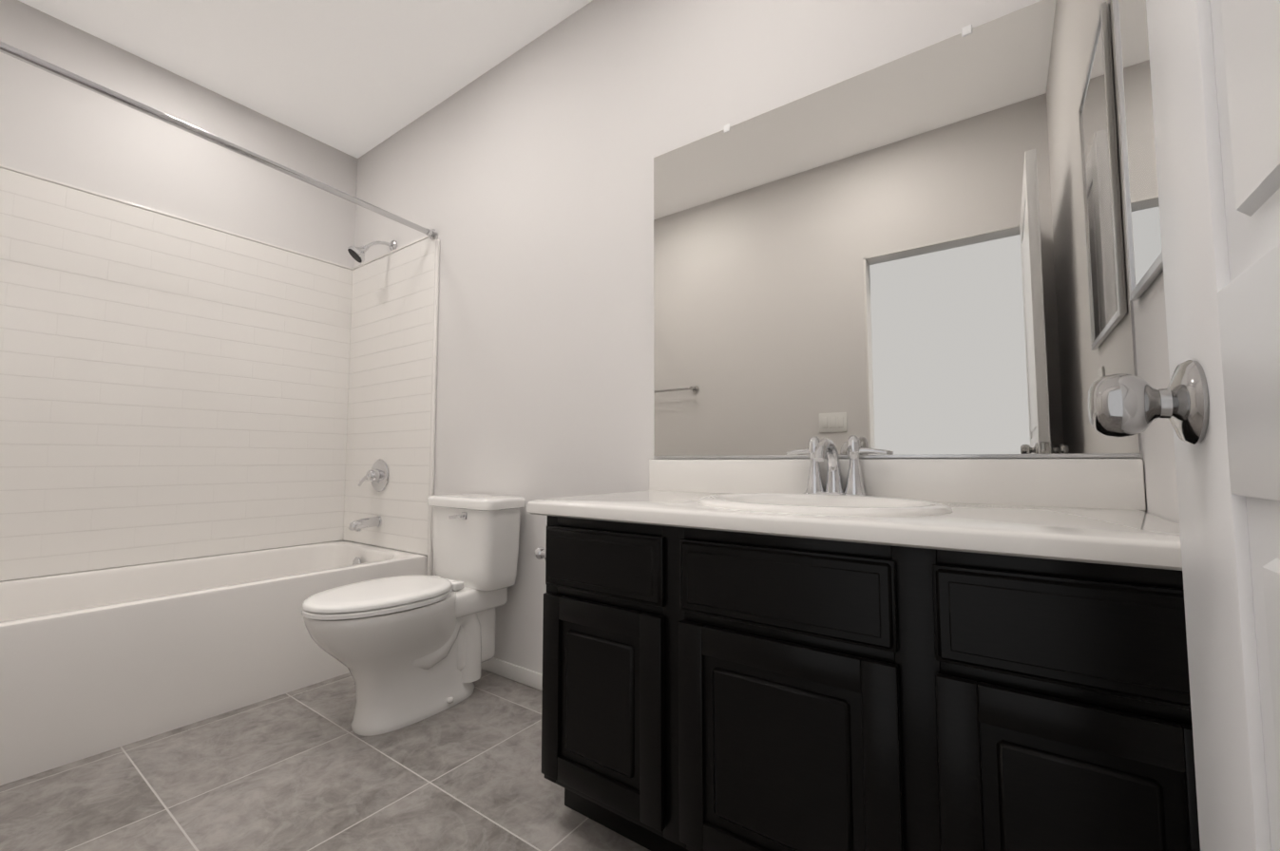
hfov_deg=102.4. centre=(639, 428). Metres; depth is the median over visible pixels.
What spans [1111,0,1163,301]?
wall mirror
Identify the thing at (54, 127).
wall
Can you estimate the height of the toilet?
0.756 m
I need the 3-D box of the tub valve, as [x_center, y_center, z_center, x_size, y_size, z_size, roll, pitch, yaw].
[-1.427,0.252,2.751,0.176,0.176,0.079,-2,-4,35]
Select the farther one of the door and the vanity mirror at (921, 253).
the vanity mirror at (921, 253)
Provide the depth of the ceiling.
2.29 m
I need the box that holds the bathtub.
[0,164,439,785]
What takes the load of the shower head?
attached to the wall at (522, 181)
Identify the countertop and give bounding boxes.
[526,458,1200,575]
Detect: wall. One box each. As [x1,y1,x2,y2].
[0,0,357,581]
[344,0,1145,673]
[1132,270,1179,524]
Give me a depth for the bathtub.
2.28 m
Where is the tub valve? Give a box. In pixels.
[357,459,388,492]
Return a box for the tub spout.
[348,515,382,531]
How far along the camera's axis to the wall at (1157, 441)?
0.96 m
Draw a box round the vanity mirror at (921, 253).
[653,0,1139,458]
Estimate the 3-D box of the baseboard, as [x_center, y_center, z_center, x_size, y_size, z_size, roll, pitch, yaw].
[-0.465,1.001,2.081,1.330,0.062,0.011,-2,-4,35]
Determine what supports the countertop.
on the base cabinet
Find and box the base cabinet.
[534,496,1200,850]
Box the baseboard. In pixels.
[481,657,542,690]
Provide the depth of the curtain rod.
1.76 m
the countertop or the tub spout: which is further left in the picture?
the tub spout
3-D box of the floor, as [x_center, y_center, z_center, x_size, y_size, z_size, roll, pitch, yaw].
[-1.145,1.006,0.852,3.634,0.100,3.040,-2,-4,35]
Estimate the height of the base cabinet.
0.764 m
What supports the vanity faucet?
on the countertop
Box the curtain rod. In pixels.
[0,40,436,239]
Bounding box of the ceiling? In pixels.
[18,0,592,158]
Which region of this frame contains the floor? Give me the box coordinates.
[0,668,650,850]
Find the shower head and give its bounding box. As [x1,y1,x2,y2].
[347,240,397,263]
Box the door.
[1088,0,1279,850]
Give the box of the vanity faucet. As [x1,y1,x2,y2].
[785,435,887,500]
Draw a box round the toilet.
[301,494,525,736]
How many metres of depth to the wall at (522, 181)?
2.06 m
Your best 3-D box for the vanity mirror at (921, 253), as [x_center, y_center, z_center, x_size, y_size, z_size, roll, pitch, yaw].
[0.546,-0.459,1.457,1.214,1.084,0.008,-2,-4,35]

